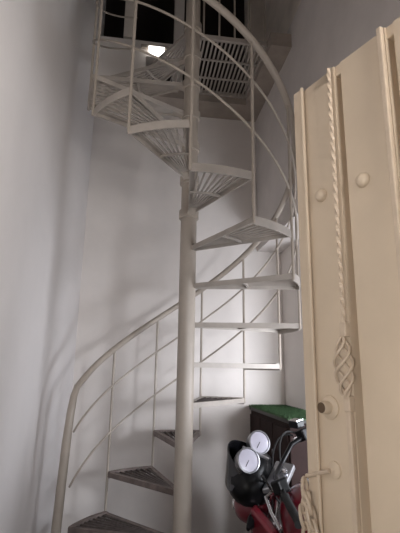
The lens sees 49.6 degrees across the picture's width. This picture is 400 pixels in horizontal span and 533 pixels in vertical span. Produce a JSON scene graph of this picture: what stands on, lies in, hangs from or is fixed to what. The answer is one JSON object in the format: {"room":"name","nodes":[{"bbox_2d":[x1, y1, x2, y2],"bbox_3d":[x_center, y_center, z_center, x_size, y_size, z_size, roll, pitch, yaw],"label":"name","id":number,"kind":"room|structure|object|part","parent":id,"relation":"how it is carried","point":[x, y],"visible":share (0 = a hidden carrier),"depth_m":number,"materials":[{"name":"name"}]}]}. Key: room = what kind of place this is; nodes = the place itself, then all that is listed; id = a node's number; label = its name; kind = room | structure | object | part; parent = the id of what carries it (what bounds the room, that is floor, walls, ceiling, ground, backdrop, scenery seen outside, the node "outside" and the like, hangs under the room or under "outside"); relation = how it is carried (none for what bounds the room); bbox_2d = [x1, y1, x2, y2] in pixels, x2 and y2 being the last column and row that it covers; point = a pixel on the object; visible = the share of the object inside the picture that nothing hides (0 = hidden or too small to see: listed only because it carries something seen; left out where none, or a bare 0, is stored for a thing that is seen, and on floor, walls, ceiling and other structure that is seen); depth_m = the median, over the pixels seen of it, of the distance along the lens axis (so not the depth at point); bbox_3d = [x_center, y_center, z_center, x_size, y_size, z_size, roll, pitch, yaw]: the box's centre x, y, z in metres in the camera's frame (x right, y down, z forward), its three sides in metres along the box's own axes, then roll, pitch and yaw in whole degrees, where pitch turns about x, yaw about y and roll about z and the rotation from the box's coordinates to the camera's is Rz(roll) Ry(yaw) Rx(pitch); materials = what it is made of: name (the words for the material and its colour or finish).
{"room":"stairwell","nodes":[
{"label":"stairwell","id":0,"kind":"room"},
{"bbox_2d":[0,0,105,532],"bbox_3d":[-0.736,-0.932,1.593,0.250,5.400,4.000,3,-13,-8],"label":"wall","id":1,"kind":"structure","parent":0,"point":[46,123],"depth_m":2.17,"materials":[{"name":"white paint"}]},
{"bbox_2d":[61,0,284,532],"bbox_3d":[0.016,-0.463,3.540,2.210,5.400,0.150,3,-13,-8],"label":"wall","id":2,"kind":"structure","parent":0,"point":[131,262],"depth_m":3.23,"materials":[{"name":"paint"}]},
{"bbox_2d":[123,1,137,39],"bbox_3d":[-0.610,-2.549,3.928,0.100,1.180,0.100,3,-13,-8],"label":"trim","id":3,"kind":"structure","parent":2,"relation":"attached to","point":[129,6],"depth_m":3.78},
{"bbox_2d":[141,44,168,55],"bbox_3d":[-0.369,-1.852,3.698,0.270,0.085,0.058,3,-13,-8],"label":"wall lamp","id":4,"kind":"object","parent":2,"relation":"attached to","point":[156,50],"visible":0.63,"depth_m":3.68,"materials":[{"name":"white glass"}]},
{"bbox_2d":[141,44,168,50],"bbox_3d":[-0.371,-1.876,3.718,0.270,0.030,0.030,3,-13,-8],"label":"hood","id":5,"kind":"object","parent":4,"relation":"attached to","point":[143,46],"depth_m":3.69,"materials":[{"name":"beige paint"}]},
{"bbox_2d":[148,46,164,55],"bbox_3d":[-0.372,-1.838,3.695,0.137,0.055,0.058,3,-13,-8],"label":"diffuser","id":6,"kind":"object","parent":4,"relation":"attached to","point":[155,50],"depth_m":3.67,"materials":[{"name":"white glass"}]},
{"bbox_2d":[152,32,291,121],"bbox_3d":[0.052,-1.411,3.221,0.985,0.100,0.900,3,-13,-8],"label":"trim","id":7,"kind":"structure","parent":2,"relation":"attached to","point":[279,45],"depth_m":3.41,"materials":[{"name":"concrete"}]},
{"bbox_2d":[244,0,263,90],"bbox_3d":[0.503,-2.136,3.996,0.160,1.920,0.100,3,-13,-8],"label":"trim","id":8,"kind":"structure","parent":2,"relation":"attached to","point":[257,15],"depth_m":3.98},
{"bbox_2d":[104,0,244,93],"bbox_3d":[0.086,-3.185,3.976,2.210,0.100,6.850,3,-13,-8],"label":"ceiling","id":9,"kind":"structure","parent":0,"point":[152,25],"depth_m":5.16,"materials":[{"name":"paint"}]},
{"bbox_2d":[263,0,300,41],"bbox_3d":[1.129,-2.641,2.240,0.565,1.720,3.950,3,-13,-8],"label":"wall","id":10,"kind":"structure","parent":0,"point":[279,14],"depth_m":3.49,"materials":[{"name":"white paint"}]},
{"bbox_2d":[255,0,399,252],"bbox_3d":[1.126,-1.173,1.821,0.785,1.330,3.800,3,-13,-8],"label":"wall","id":11,"kind":"structure","parent":10,"relation":"attached to","point":[324,33],"depth_m":2.63,"materials":[{"name":"grey paint"}]},
{"bbox_2d":[281,239,305,409],"bbox_3d":[0.953,1.004,3.053,0.590,2.350,0.400,3,-13,-8],"label":"wall","id":12,"kind":"structure","parent":0,"point":[293,342],"depth_m":3.11,"materials":[{"name":"paint"}]},
{"bbox_3d":[0.659,1.756,0.915,3.200,0.100,4.500,3,-13,-8],"label":"floor","id":13,"kind":"structure","parent":0,"visible":0},
{"bbox_2d":[51,0,300,532],"bbox_3d":[-0.076,-0.427,2.526,1.270,4.936,1.282,3,-13,-8],"label":"spiral staircase","id":14,"kind":"structure","parent":13,"relation":"on","point":[140,101],"depth_m":2.31,"materials":[{"name":"white metal"}]},
{"bbox_2d":[199,0,266,98],"bbox_3d":[0.245,-1.875,3.281,0.579,0.931,0.609,3,-13,-8],"label":"landing platform","id":15,"kind":"object","parent":14,"relation":"attached to","point":[222,39],"visible":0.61,"depth_m":3.07,"materials":[{"name":"paint"}]},
{"bbox_3d":[0.031,-1.954,2.966,0.012,0.900,0.012,-3,-14,14],"label":"guard post","id":16,"kind":"part","parent":15,"relation":"part of","materials":[{"name":"white metal"}]},
{"bbox_3d":[0.135,-1.949,2.980,0.012,0.900,0.012,9,-15,-30],"label":"guard post","id":17,"kind":"part","parent":15,"relation":"part of","materials":[{"name":"white metal"}]},
{"bbox_3d":[0.184,-1.440,3.173,0.470,0.030,0.607,3,-13,-8],"label":"frame","id":18,"kind":"part","parent":15,"relation":"part of","materials":[{"name":"paint"}]},
{"bbox_3d":[0.239,-1.944,2.994,0.012,0.900,0.012,9,-15,-30],"label":"guard post","id":19,"kind":"part","parent":15,"relation":"part of","materials":[{"name":"white metal"}]},
{"bbox_3d":[0.343,-1.939,3.009,0.012,0.900,0.012,-3,-14,14],"label":"guard post","id":20,"kind":"part","parent":15,"relation":"part of","materials":[{"name":"white metal"}]},
{"bbox_3d":[0.447,-1.934,3.023,0.012,0.900,0.012,9,-15,-30],"label":"guard post","id":21,"kind":"part","parent":15,"relation":"part of","materials":[{"name":"white metal"}]},
{"bbox_2d":[225,418,308,532],"bbox_3d":[0.579,1.240,1.574,0.602,1.212,1.849,8,-15,-28],"label":"motorcycle","id":22,"kind":"object","parent":13,"relation":"on","point":[256,486],"visible":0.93,"depth_m":1.89,"materials":[{"name":"black metal"}]},
{"bbox_3d":[0.288,0.925,1.651,0.046,0.104,0.170,2,-13,-6],"label":"lever","id":23,"kind":"part","parent":22,"relation":"part of","materials":[{"name":"silver metal"}]},
{"bbox_3d":[0.518,1.020,1.702,0.330,0.310,0.420,-2,-9,-34],"label":"fuel tank","id":24,"kind":"part","parent":22,"relation":"part of","materials":[{"name":"red metal"}]},
{"bbox_2d":[249,407,307,532],"bbox_3d":[0.539,1.507,2.645,0.288,1.172,0.838,3,-13,-8],"label":"base cabinet","id":25,"kind":"object","parent":13,"relation":"on","point":[273,426],"visible":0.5,"depth_m":2.45,"materials":[{"name":"brown wood"}]},
{"bbox_3d":[0.379,1.549,2.903,0.011,1.042,0.260,3,-13,-8],"label":"door","id":26,"kind":"part","parent":25,"relation":"part of","materials":[{"name":"brown wood"}]},
{"bbox_3d":[0.417,1.489,2.643,0.011,1.042,0.260,3,-13,-8],"label":"door","id":27,"kind":"part","parent":25,"relation":"part of","materials":[{"name":"brown wood"}]},
{"bbox_2d":[249,404,305,419],"bbox_3d":[0.555,0.926,2.783,0.284,0.021,0.847,3,-13,-8],"label":"artificial grass","id":28,"kind":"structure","parent":25,"relation":"on","point":[283,411],"depth_m":2.75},
{"bbox_3d":[0.456,1.428,2.382,0.011,1.042,0.260,3,-13,-8],"label":"door","id":29,"kind":"part","parent":25,"relation":"part of","materials":[{"name":"brown wood"}]},
{"bbox_3d":[0.672,0.380,0.088,0.090,2.200,0.088,3,-13,-8],"label":"trim","id":30,"kind":"structure","parent":13,"relation":"on","visible":0},
{"bbox_2d":[294,17,399,532],"bbox_3d":[0.426,0.492,0.471,0.062,2.050,0.864,8,-15,-29],"label":"metal gate","id":31,"kind":"object","parent":30,"relation":"attached to","point":[347,122],"visible":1,"depth_m":0.83,"materials":[{"name":"beige metal"}]},
{"bbox_2d":[298,476,318,532],"bbox_3d":[0.209,0.499,0.823,0.027,0.179,0.052,7,-15,-25],"label":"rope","id":32,"kind":"object","parent":31,"relation":"attached to","point":[305,507],"visible":1,"depth_m":0.83,"materials":[{"name":"beige fabric"}]},
{"bbox_3d":[0.229,0.569,0.808,0.008,2.048,0.008,3,-13,-8],"label":"edge rod","id":33,"kind":"part","parent":31,"relation":"part of","materials":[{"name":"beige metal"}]},
{"bbox_3d":[0.280,-0.164,0.896,0.010,0.562,0.010,3,-13,-8],"label":"twisted rod","id":34,"kind":"part","parent":31,"relation":"part of","materials":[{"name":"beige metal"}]},
{"bbox_3d":[0.266,0.882,0.651,0.011,1.268,0.011,8,-15,-29],"label":"plain rod","id":35,"kind":"part","parent":31,"relation":"part of","materials":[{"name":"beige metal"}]},
{"bbox_3d":[0.337,0.518,0.618,0.011,2.024,0.011,8,-15,-29],"label":"plain rod","id":36,"kind":"part","parent":31,"relation":"part of","materials":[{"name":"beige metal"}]}
]}

